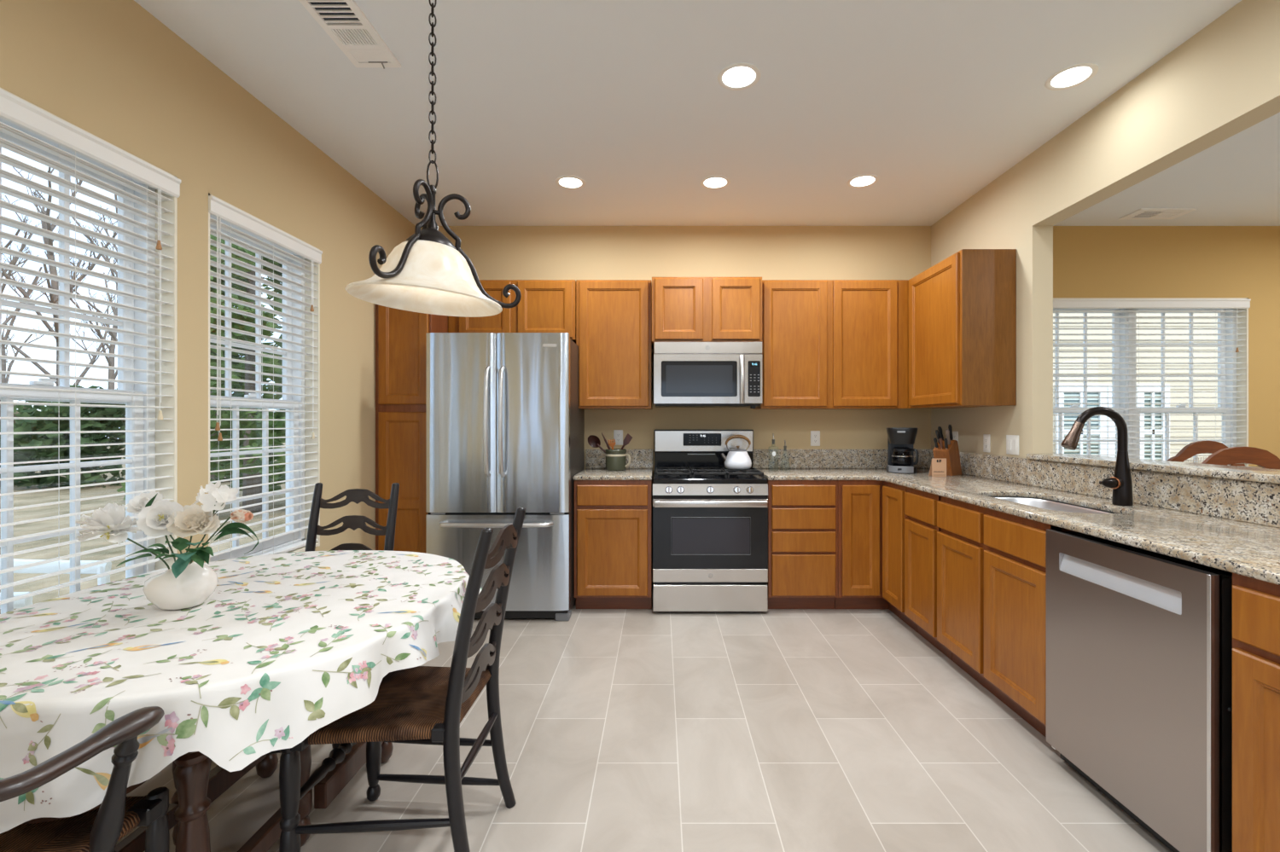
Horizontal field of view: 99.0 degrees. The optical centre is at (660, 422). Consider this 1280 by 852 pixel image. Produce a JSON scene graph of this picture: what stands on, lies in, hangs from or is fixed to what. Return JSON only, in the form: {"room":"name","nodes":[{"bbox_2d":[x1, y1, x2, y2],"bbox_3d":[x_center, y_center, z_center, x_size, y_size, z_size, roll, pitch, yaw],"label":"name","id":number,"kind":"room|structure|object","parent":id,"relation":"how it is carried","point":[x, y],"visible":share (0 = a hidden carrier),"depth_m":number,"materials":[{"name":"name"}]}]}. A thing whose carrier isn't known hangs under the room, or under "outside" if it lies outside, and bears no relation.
{"room":"eat-in kitchen","nodes":[
{"label":"eat-in kitchen","id":0,"kind":"room"},
{"bbox_2d":[0,442,285,614],"bbox_3d":[-32.200,1.535,15.000,60.000,0.120,70.000,0,0,0],"label":"ground","id":1,"kind":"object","parent":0,"point":[20,500],"visible":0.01,"depth_m":8.03,"materials":[{"name":"beige plant"}]},
{"bbox_2d":[0,192,58,414],"bbox_3d":[-26.740,-4.774,22.946,3.527,12.647,2.867,0,0,21],"label":"bare tree","id":2,"kind":"object","parent":1,"relation":"on","point":[5,378],"visible":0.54,"depth_m":22.59,"materials":[{"name":"brown plant"}]},
{"bbox_2d":[0,401,58,485],"bbox_3d":[-17.376,0.668,13.537,3.522,2.703,3.229,0,0,0],"label":"thicket","id":3,"kind":"object","parent":1,"relation":"on","point":[17,412],"visible":0.02,"depth_m":13.74,"materials":[{"name":"green plant"}]},
{"bbox_2d":[0,558,111,609],"bbox_3d":[-3.286,0.996,2.707,0.709,1.043,0.683,0,0,-20],"label":"garden chair","id":4,"kind":"object","parent":1,"relation":"on","point":[50,567],"visible":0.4,"depth_m":2.99,"materials":[{"name":"white plastic"}]},
{"bbox_2d":[1,167,117,386],"bbox_3d":[-17.823,-3.650,16.212,3.952,10.376,3.607,0,0,0],"label":"bare tree","id":5,"kind":"object","parent":1,"relation":"on","point":[55,285],"visible":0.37,"depth_m":16.34,"materials":[{"name":"brown plant"}]},
{"bbox_2d":[0,384,125,488],"bbox_3d":[-14.125,0.523,12.983,3.133,2.823,3.040,0,0,0],"label":"hedge","id":6,"kind":"object","parent":1,"relation":"on","point":[20,440],"visible":0.59,"depth_m":12.49,"materials":[{"name":"green plant"}]},
{"bbox_2d":[44,251,117,448],"bbox_3d":[-32.001,-6.255,31.291,5.714,15.630,5.394,0,0,32],"label":"bare tree","id":7,"kind":"object","parent":1,"relation":"on","point":[110,360],"visible":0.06,"depth_m":31.07,"materials":[{"name":"brown plant"}]},
{"bbox_2d":[58,194,117,340],"bbox_3d":[-21.097,-4.592,21.879,4.381,12.268,4.582,0,0,-12],"label":"bare tree","id":8,"kind":"object","parent":1,"relation":"on","point":[106,258],"visible":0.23,"depth_m":21.29,"materials":[{"name":"brown plant"}]},
{"bbox_2d":[116,234,285,511],"bbox_3d":[-7.062,-1.808,9.452,3.241,6.905,3.429,0,0,0],"label":"evergreen tree","id":9,"kind":"object","parent":1,"relation":"on","point":[224,445],"visible":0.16,"depth_m":8.87,"materials":[{"name":"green plant"}]},
{"bbox_2d":[209,239,284,482],"bbox_3d":[-11.856,-2.372,14.664,2.947,7.961,3.057,0,0,-40],"label":"evergreen tree","id":10,"kind":"object","parent":1,"relation":"on","point":[212,477],"visible":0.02,"depth_m":14.50,"materials":[{"name":"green plant"}]},
{"bbox_2d":[261,283,282,480],"bbox_3d":[-8.791,-2.428,14.399,2.982,8.102,2.978,0,0,28],"label":"evergreen tree","id":11,"kind":"object","parent":1,"relation":"on","point":[270,387],"visible":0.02,"depth_m":13.63,"materials":[{"name":"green plant"}]},
{"bbox_2d":[0,0,415,563],"bbox_3d":[-2.009,-0.129,0.545,0.170,2.827,7.890,0,0,0],"label":"wall","id":12,"kind":"structure","parent":0,"point":[112,70],"depth_m":2.31,"materials":[{"name":"beige paint"}]},
{"bbox_2d":[0,87,177,614],"bbox_3d":[-2.009,-0.139,1.793,0.167,1.677,0.766,0,0,0],"label":"window","id":13,"kind":"structure","parent":12,"relation":"in","point":[7,410],"depth_m":2.09,"materials":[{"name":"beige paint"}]},
{"bbox_2d":[0,88,180,605],"bbox_3d":[-1.944,-0.145,1.793,0.078,1.639,0.764,0,0,0],"label":"window blind","id":14,"kind":"object","parent":13,"relation":"attached to","point":[14,109],"visible":0.93,"depth_m":1.81,"materials":[{"name":"white plastic"}]},
{"bbox_2d":[208,192,319,562],"bbox_3d":[-2.009,-0.139,2.704,0.167,1.677,0.763,0,0,0],"label":"window","id":15,"kind":"structure","parent":12,"relation":"in","point":[294,538],"depth_m":3.00,"materials":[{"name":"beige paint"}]},
{"bbox_2d":[208,195,322,558],"bbox_3d":[-1.944,-0.145,2.704,0.078,1.639,0.761,0,0,0],"label":"window blind","id":16,"kind":"object","parent":15,"relation":"attached to","point":[218,208],"visible":0.75,"depth_m":2.68,"materials":[{"name":"white plastic"}]},
{"bbox_2d":[115,593,1172,851],"bbox_3d":[2.188,1.335,0.545,8.624,0.100,7.890,0,0,0],"label":"floor","id":17,"kind":"structure","parent":0,"point":[625,730],"depth_m":2.10,"materials":[{"name":"tile"}]},
{"bbox_2d":[0,706,169,851],"bbox_3d":[-1.313,0.788,0.944,0.773,1.004,0.550,0,0,-2],"label":"armchair","id":18,"kind":"object","parent":17,"relation":"on","point":[99,829],"visible":0.95,"depth_m":1.00,"materials":[{"name":"brown wood"}]},
{"bbox_2d":[22,742,393,851],"bbox_3d":[-1.240,0.909,1.645,1.175,0.752,1.224,0,0,0],"label":"table","id":19,"kind":"object","parent":17,"relation":"on","point":[196,787],"visible":0.17,"depth_m":1.51,"materials":[{"name":"brown wood"}]},
{"bbox_2d":[0,550,482,833],"bbox_3d":[-1.218,0.646,1.648,1.314,0.239,1.284,0,0,0],"label":"tablecloth","id":20,"kind":"object","parent":19,"relation":"on","point":[285,647],"visible":0.9,"depth_m":1.25,"materials":[{"name":"white fabric"}]},
{"bbox_2d":[142,561,218,610],"bbox_3d":[-1.372,0.462,1.565,0.172,0.132,0.137,0,0,-9],"label":"vase","id":21,"kind":"object","parent":20,"relation":"on","point":[193,587],"visible":0.88,"depth_m":1.52,"materials":[{"name":"white ceramic"}]},
{"bbox_2d":[75,503,169,570],"bbox_3d":[-1.496,0.344,1.534,0.210,0.237,0.124,0,0,-34],"label":"peony","id":22,"kind":"object","parent":21,"relation":"in","point":[107,520],"visible":0.96,"depth_m":1.50,"materials":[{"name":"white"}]},
{"bbox_2d":[125,490,182,553],"bbox_3d":[-1.471,0.334,1.610,0.189,0.256,0.075,0,0,0],"label":"rose","id":23,"kind":"object","parent":21,"relation":"in","point":[135,505],"visible":0.48,"depth_m":1.61,"materials":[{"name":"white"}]},
{"bbox_2d":[136,493,186,562],"bbox_3d":[-1.407,0.333,1.546,0.104,0.258,0.142,0,0,-39],"label":"rose","id":24,"kind":"object","parent":21,"relation":"in","point":[153,520],"visible":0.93,"depth_m":1.51,"materials":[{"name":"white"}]},
{"bbox_2d":[159,504,220,568],"bbox_3d":[-1.312,0.346,1.517,0.111,0.230,0.112,0,0,0],"label":"rose","id":25,"kind":"object","parent":21,"relation":"in","point":[192,524],"visible":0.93,"depth_m":1.53,"materials":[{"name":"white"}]},
{"bbox_2d":[124,509,258,578],"bbox_3d":[-1.305,0.354,1.509,0.343,0.214,0.116,0,0,0],"label":"tulip","id":26,"kind":"object","parent":21,"relation":"in","point":[239,516],"visible":0.96,"depth_m":1.53,"materials":[{"name":"green plant"}]},
{"bbox_2d":[189,481,238,564],"bbox_3d":[-1.286,0.317,1.559,0.140,0.289,0.071,0,0,0],"label":"peony","id":27,"kind":"object","parent":21,"relation":"in","point":[216,499],"visible":0.96,"depth_m":1.55,"materials":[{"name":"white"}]},
{"bbox_2d":[304,482,399,749],"bbox_3d":[-1.424,0.788,2.306,0.469,1.004,0.551,0,0,0],"label":"chair","id":28,"kind":"object","parent":17,"relation":"on","point":[357,496],"visible":0.29,"depth_m":2.53,"materials":[{"name":"brown wood"}]},
{"bbox_2d":[279,506,525,851],"bbox_3d":[-0.727,0.788,1.652,0.551,1.004,0.469,0,0,0],"label":"chair","id":29,"kind":"object","parent":17,"relation":"on","point":[418,705],"visible":0.96,"depth_m":1.53,"materials":[{"name":"brown wood"}]},
{"bbox_2d":[375,304,448,553],"bbox_3d":[-1.733,0.126,3.974,0.376,2.318,0.628,0,0,0],"label":"pantry cabinet","id":30,"kind":"object","parent":17,"relation":"on","point":[400,334],"visible":0.45,"depth_m":3.67,"materials":[{"name":"brown wood"}]},
{"bbox_2d":[426,332,584,621],"bbox_3d":[-1.048,0.356,3.839,0.916,1.858,0.842,0,0,0],"label":"refrigerator","id":31,"kind":"object","parent":17,"relation":"on","point":[505,422],"visible":0.92,"depth_m":3.50,"materials":[{"name":"silver metal"}]},
{"bbox_2d":[574,475,652,609],"bbox_3d":[-0.322,0.838,3.974,0.522,0.895,0.628,0,0,0],"label":"base cabinet","id":32,"kind":"object","parent":17,"relation":"on","point":[613,519],"visible":0.94,"depth_m":3.67,"materials":[{"name":"brown wood"}]},
{"bbox_2d":[573,468,652,480],"bbox_3d":[-0.322,0.375,3.974,0.527,0.030,0.629,0,0,0],"label":"countertop","id":33,"kind":"structure","parent":32,"relation":"on","point":[588,474],"depth_m":3.75,"materials":[{"name":"stone"}]},
{"bbox_2d":[605,448,630,471],"bbox_3d":[-0.330,0.281,4.100,0.167,0.156,0.164,0,0,-28],"label":"utensil crock","id":34,"kind":"object","parent":33,"relation":"on","point":[616,458],"visible":0.98,"depth_m":4.04,"materials":[{"name":"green ceramic"}]},
{"bbox_2d":[587,435,605,453],"bbox_3d":[-0.423,0.215,4.096,0.245,0.236,0.023,0,0,-3],"label":"spoon","id":35,"kind":"object","parent":34,"relation":"in","point":[593,441],"visible":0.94,"depth_m":4.09,"materials":[{"name":"brown wood"}]},
{"bbox_2d":[608,439,615,449],"bbox_3d":[-0.360,0.228,4.089,0.066,0.206,0.021,0,0,-14],"label":"fork","id":36,"kind":"object","parent":34,"relation":"in","point":[612,445],"visible":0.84,"depth_m":4.08,"materials":[{"name":"brown wood"}]},
{"bbox_2d":[620,433,632,449],"bbox_3d":[-0.289,0.207,4.090,0.162,0.250,0.016,0,0,0],"label":"spatula","id":37,"kind":"object","parent":34,"relation":"in","point":[627,439],"visible":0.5,"depth_m":4.09,"materials":[{"name":"brown wood"}]},
{"bbox_2d":[652,430,767,611],"bbox_3d":[0.333,0.671,3.925,0.768,1.228,0.670,0,0,0],"label":"gas range","id":38,"kind":"object","parent":17,"relation":"on","point":[710,520],"visible":1,"depth_m":3.64,"materials":[{"name":"silver metal"}]},
{"bbox_2d":[652,471,767,483],"bbox_3d":[0.333,0.396,3.917,0.768,0.034,0.546,0,0,0],"label":"cooktop","id":39,"kind":"object","parent":38,"relation":"in","point":[692,479],"depth_m":3.65,"materials":[{"name":"black metal"}]},
{"bbox_2d":[720,435,751,470],"bbox_3d":[0.565,0.215,3.985,0.200,0.248,0.200,0,0,42],"label":"kettle","id":40,"kind":"object","parent":38,"relation":"on","point":[737,459],"visible":1,"depth_m":3.92,"materials":[{"name":"white ceramic"}]},
{"bbox_2d":[766,480,837,609],"bbox_3d":[0.962,0.838,3.974,0.469,0.895,0.628,0,0,0],"label":"base cabinet","id":41,"kind":"object","parent":17,"relation":"on","point":[803,514],"visible":0.78,"depth_m":3.66,"materials":[{"name":"brown wood"}]},
{"bbox_2d":[834,480,917,632],"bbox_3d":[1.661,0.838,3.812,0.925,0.895,0.953,0,0,0],"label":"base cabinet","id":42,"kind":"object","parent":17,"relation":"on","point":[871,516],"visible":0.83,"depth_m":3.66,"materials":[{"name":"brown wood"}]},
{"bbox_2d":[754,468,1279,585],"bbox_3d":[1.423,0.375,2.624,1.402,0.030,3.329,0,0,0],"label":"countertop","id":43,"kind":"structure","parent":42,"relation":"on","point":[1244,549],"depth_m":2.01,"materials":[{"name":"stone"}]},
{"bbox_2d":[769,433,778,471],"bbox_3d":[0.845,0.221,4.084,0.076,0.278,0.078,0,0,0],"label":"oil bottle","id":44,"kind":"object","parent":43,"relation":"on","point":[773,439],"visible":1,"depth_m":4.07,"materials":[{"name":"clear glass"}]},
{"bbox_2d":[783,440,786,451],"bbox_3d":[0.935,0.245,4.095,0.080,0.228,0.080,0,0,0],"label":"oil bottle","id":45,"kind":"object","parent":43,"relation":"on","point":[784,446],"visible":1,"depth_m":4.09,"materials":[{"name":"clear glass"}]},
{"bbox_2d":[886,427,918,473],"bbox_3d":[1.731,0.199,3.917,0.201,0.320,0.240,0,0,18],"label":"coffee maker","id":46,"kind":"object","parent":43,"relation":"on","point":[900,440],"visible":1,"depth_m":3.85,"materials":[{"name":"black plastic"}]},
{"bbox_2d":[928,459,946,477],"bbox_3d":[1.837,0.299,3.624,0.094,0.120,0.053,0,0,0],"label":"card","id":47,"kind":"object","parent":43,"relation":"on","point":[938,468],"visible":1,"depth_m":3.60,"materials":[{"name":"brown paper"}]},
{"bbox_2d":[932,424,961,476],"bbox_3d":[1.948,0.188,3.714,0.222,0.343,0.105,0,0,-38],"label":"knife block","id":48,"kind":"object","parent":43,"relation":"on","point":[947,449],"visible":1,"depth_m":3.67,"materials":[{"name":"brown wood"}]},
{"bbox_2d":[994,497,1113,513],"bbox_3d":[1.768,0.483,2.500,0.375,0.184,0.720,0,0,0],"label":"sink","id":49,"kind":"object","parent":43,"relation":"in","point":[1041,503],"visible":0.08,"depth_m":2.69,"materials":[{"name":"silver metal"}]},
{"bbox_2d":[1060,407,1133,506],"bbox_3d":[1.893,0.146,2.366,0.295,0.427,0.077,0,0,0],"label":"faucet","id":50,"kind":"object","parent":43,"relation":"on","point":[1121,483],"visible":1,"depth_m":2.35,"materials":[{"name":"brown metal"}]},
{"bbox_2d":[904,487,952,661],"bbox_3d":[1.800,0.838,3.135,0.646,0.895,0.394,0,0,0],"label":"base cabinet","id":51,"kind":"object","parent":17,"relation":"on","point":[921,529],"visible":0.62,"depth_m":3.11,"materials":[{"name":"brown wood"}]},
{"bbox_2d":[936,495,1073,738],"bbox_3d":[1.800,0.838,2.506,0.646,0.895,0.857,0,0,0],"label":"base cabinet","id":52,"kind":"object","parent":17,"relation":"on","point":[992,564],"visible":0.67,"depth_m":2.42,"materials":[{"name":"brown wood"}]},
{"bbox_2d":[1046,529,1232,851],"bbox_3d":[1.768,0.840,1.756,0.614,0.866,0.632,0,0,0],"label":"dishwasher","id":53,"kind":"object","parent":17,"relation":"on","point":[1139,641],"visible":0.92,"depth_m":1.65,"materials":[{"name":"silver metal"}]},
{"bbox_2d":[1167,440,1245,466],"bbox_3d":[3.616,0.704,3.849,0.522,1.167,0.582,0,0,8],"label":"dining chair","id":54,"kind":"object","parent":17,"relation":"on","point":[1191,450],"visible":0.09,"depth_m":3.58,"materials":[{"name":"brown wood"}]},
{"bbox_2d":[1201,446,1279,469],"bbox_3d":[2.969,0.704,2.951,0.522,1.167,0.582,0,0,20],"label":"dining chair","id":55,"kind":"object","parent":17,"relation":"on","point":[1262,458],"visible":0.02,"depth_m":2.68,"materials":[{"name":"brown wood"}]},
{"bbox_2d":[1232,573,1279,851],"bbox_3d":[1.800,0.838,1.206,0.646,0.895,0.452,0,0,0],"label":"base cabinet","id":56,"kind":"object","parent":17,"relation":"on","point":[1255,602],"visible":0.85,"depth_m":1.36,"materials":[{"name":"brown wood"}]},
{"bbox_2d":[133,0,1279,226],"bbox_3d":[2.188,-1.602,0.545,8.624,0.120,7.890,0,0,0],"label":"ceiling","id":57,"kind":"structure","parent":0,"point":[936,101],"depth_m":2.61,"materials":[{"name":"white paint"}]},
{"bbox_2d":[298,0,401,69],"bbox_3d":[-1.215,-1.526,2.078,0.194,0.032,0.555,0,0,0],"label":"ceiling vent","id":58,"kind":"object","parent":57,"relation":"in","point":[344,21],"visible":1,"depth_m":2.15,"materials":[{"name":"white metal"}]},
{"bbox_2d":[345,0,521,317],"bbox_3d":[-0.621,-0.929,1.476,0.426,1.225,0.441,0,0,0],"label":"pendant lamp","id":59,"kind":"object","parent":57,"relation":"hanging from","point":[426,273],"visible":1,"depth_m":1.48,"materials":[{"name":"white glass"}]},
{"bbox_2d":[555,175,585,189],"bbox_3d":[-0.578,-1.539,3.510,0.192,0.006,0.192,0,0,0],"label":"recessed light","id":60,"kind":"object","parent":57,"relation":"in","point":[566,182],"visible":1,"depth_m":3.50,"materials":[{"name":"white"}]},
{"bbox_2d":[700,175,730,189],"bbox_3d":[0.352,-1.539,3.510,0.192,0.006,0.192,0,0,0],"label":"recessed light","id":61,"kind":"object","parent":57,"relation":"in","point":[713,182],"visible":1,"depth_m":3.50,"materials":[{"name":"white"}]},
{"bbox_2d":[717,63,761,90],"bbox_3d":[0.350,-1.539,2.437,0.192,0.006,0.192,0,0,0],"label":"recessed light","id":62,"kind":"object","parent":57,"relation":"in","point":[736,76],"visible":1,"depth_m":2.43,"materials":[{"name":"white"}]},
{"bbox_2d":[846,174,878,187],"bbox_3d":[1.292,-1.539,3.490,0.192,0.006,0.192,0,0,0],"label":"recessed light","id":63,"kind":"object","parent":57,"relation":"in","point":[861,181],"visible":1,"depth_m":3.48,"materials":[{"name":"white"}]},
{"bbox_2d":[1044,63,1098,90],"bbox_3d":[1.832,-1.539,2.437,0.192,0.006,0.192,0,0,0],"label":"recessed light","id":64,"kind":"object","parent":57,"relation":"in","point":[1074,75],"visible":1,"depth_m":2.43,"materials":[{"name":"white"}]},
{"bbox_2d":[1118,208,1197,219],"bbox_3d":[3.660,-1.536,4.025,0.400,0.012,0.190,0,0,0],"label":"ceiling vent","id":65,"kind":"object","parent":57,"relation":"in","point":[1142,213],"visible":1,"depth_m":4.01,"materials":[{"name":"white metal"}]},
{"bbox_2d":[420,226,1279,584],"bbox_3d":[2.288,-0.129,4.375,8.424,2.827,0.170,0,0,0],"label":"wall","id":66,"kind":"structure","parent":0,"point":[495,253],"depth_m":4.29,"materials":[{"name":"beige paint"}]},
{"bbox_2d":[448,279,575,343],"bbox_3d":[-1.079,-0.817,4.117,0.922,0.433,0.343,0,0,0],"label":"upper cabinet","id":67,"kind":"object","parent":66,"relation":"attached to","point":[544,305],"visible":0.55,"depth_m":3.96,"materials":[{"name":"brown wood"}]},
{"bbox_2d":[576,279,651,409],"bbox_3d":[-0.339,-0.567,4.117,0.546,0.933,0.343,0,0,0],"label":"upper cabinet","id":68,"kind":"object","parent":66,"relation":"attached to","point":[613,317],"visible":0.94,"depth_m":3.96,"materials":[{"name":"brown wood"}]},
{"bbox_2d":[613,430,622,445],"bbox_3d":[-0.330,0.120,4.285,0.073,0.118,0.008,0,0,0],"label":"wall outlet","id":69,"kind":"object","parent":66,"relation":"attached to","point":[618,434],"visible":0.89,"depth_m":4.28,"materials":[{"name":"white plastic"}]},
{"bbox_2d":[585,449,652,468],"bbox_3d":[-0.322,0.286,4.279,0.527,0.148,0.021,0,0,0],"label":"backsplash","id":70,"kind":"structure","parent":66,"relation":"attached to","point":[594,458],"depth_m":4.27,"materials":[{"name":"stone"}]},
{"bbox_2d":[651,277,762,349],"bbox_3d":[0.331,-0.804,4.077,0.786,0.462,0.423,0,0,0],"label":"upper cabinet","id":71,"kind":"object","parent":66,"relation":"attached to","point":[684,309],"visible":0.97,"depth_m":3.88,"materials":[{"name":"brown wood"}]},
{"bbox_2d":[653,342,762,408],"bbox_3d":[0.336,-0.332,4.033,0.764,0.466,0.507,0,0,0],"label":"microwave","id":72,"kind":"object","parent":71,"relation":"attached to","point":[687,375],"visible":1,"depth_m":3.83,"materials":[{"name":"silver metal"}]},
{"bbox_2d":[810,430,820,446],"bbox_3d":[1.215,0.128,4.285,0.073,0.118,0.008,0,0,0],"label":"wall outlet","id":73,"kind":"object","parent":66,"relation":"attached to","point":[815,435],"visible":1,"depth_m":4.28,"materials":[{"name":"white plastic"}]},
{"bbox_2d":[753,279,907,409],"bbox_3d":[1.262,-0.567,4.117,1.069,0.933,0.343,0,0,0],"label":"upper cabinet","id":74,"kind":"object","parent":66,"relation":"attached to","point":[828,344],"visible":0.92,"depth_m":3.96,"materials":[{"name":"brown wood"}]},
{"bbox_2d":[752,449,929,468],"bbox_3d":[1.413,0.286,4.279,1.381,0.148,0.021,0,0,0],"label":"backsplash","id":75,"kind":"structure","parent":66,"relation":"attached to","point":[761,458],"depth_m":4.27,"materials":[{"name":"stone"}]},
{"bbox_2d":[1053,297,1248,466],"bbox_3d":[3.760,-0.139,4.375,1.720,1.677,0.167,0,0,0],"label":"window","id":76,"kind":"structure","parent":66,"relation":"in","point":[1244,395],"depth_m":4.38,"materials":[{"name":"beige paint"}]},
{"bbox_2d":[1053,298,1250,461],"bbox_3d":[3.760,-0.145,4.310,1.718,1.639,0.078,0,0,0],"label":"window blind","id":77,"kind":"object","parent":76,"relation":"attached to","point":[1132,304],"visible":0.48,"depth_m":4.30,"materials":[{"name":"white plastic"}]},
{"bbox_2d":[930,0,1279,459],"bbox_3d":[2.183,-0.129,0.545,0.117,2.827,7.490,0,0,0],"label":"wall","id":78,"kind":"structure","parent":0,"point":[1223,81],"depth_m":2.73,"materials":[{"name":"beige paint"}]},
{"bbox_2d":[952,431,958,442],"bbox_3d":[2.120,0.125,3.930,0.008,0.118,0.073,0,0,0],"label":"wall outlet","id":79,"kind":"object","parent":78,"relation":"attached to","point":[955,434],"visible":0.48,"depth_m":3.92,"materials":[{"name":"white plastic"}]},
{"bbox_2d":[907,249,1016,408],"bbox_3d":[1.952,-0.567,3.618,0.343,0.933,0.719,0,0,0],"label":"upper cabinet","id":80,"kind":"object","parent":78,"relation":"attached to","point":[962,309],"visible":1,"depth_m":3.26,"materials":[{"name":"brown wood"}]},
{"bbox_2d":[983,434,990,453],"bbox_3d":[2.120,0.137,3.550,0.008,0.118,0.073,0,0,0],"label":"wall outlet","id":81,"kind":"object","parent":78,"relation":"attached to","point":[986,438],"visible":1,"depth_m":3.54,"materials":[{"name":"white plastic"}]},
{"bbox_2d":[1006,435,1018,455],"bbox_3d":[2.120,0.137,3.290,0.009,0.118,0.118,0,0,0],"label":"light switch","id":82,"kind":"object","parent":78,"relation":"attached to","point":[1012,441],"visible":1,"depth_m":3.29,"materials":[{"name":"white plastic"}]},
{"bbox_2d":[928,448,1279,528],"bbox_3d":[2.114,0.285,2.624,0.021,0.150,3.329,0,0,0],"label":"backsplash","id":83,"kind":"structure","parent":78,"relation":"attached to","point":[1248,502],"depth_m":2.32,"materials":[{"name":"stone"}]},
{"bbox_2d":[1026,453,1279,484],"bbox_3d":[2.224,0.195,1.783,0.275,0.030,2.666,0,0,0],"label":"bar ledge","id":84,"kind":"object","parent":78,"relation":"attached to","point":[1254,474],"visible":1,"depth_m":2.25,"materials":[{"name":"stone"}]},
{"bbox_3d":[13.900,1.585,22.250,32.200,0.100,35.500,0,0,0],"label":"yard","id":85,"kind":"structure","parent":0,"visible":0},
{"bbox_2d":[1053,313,1221,462],"bbox_3d":[9.750,-2.840,10.500,10.900,8.750,4.000,0,0,0],"label":"neighbor house","id":86,"kind":"object","parent":85,"relation":"on","point":[1061,320],"visible":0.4,"depth_m":8.99,"materials":[{"name":"beige"}]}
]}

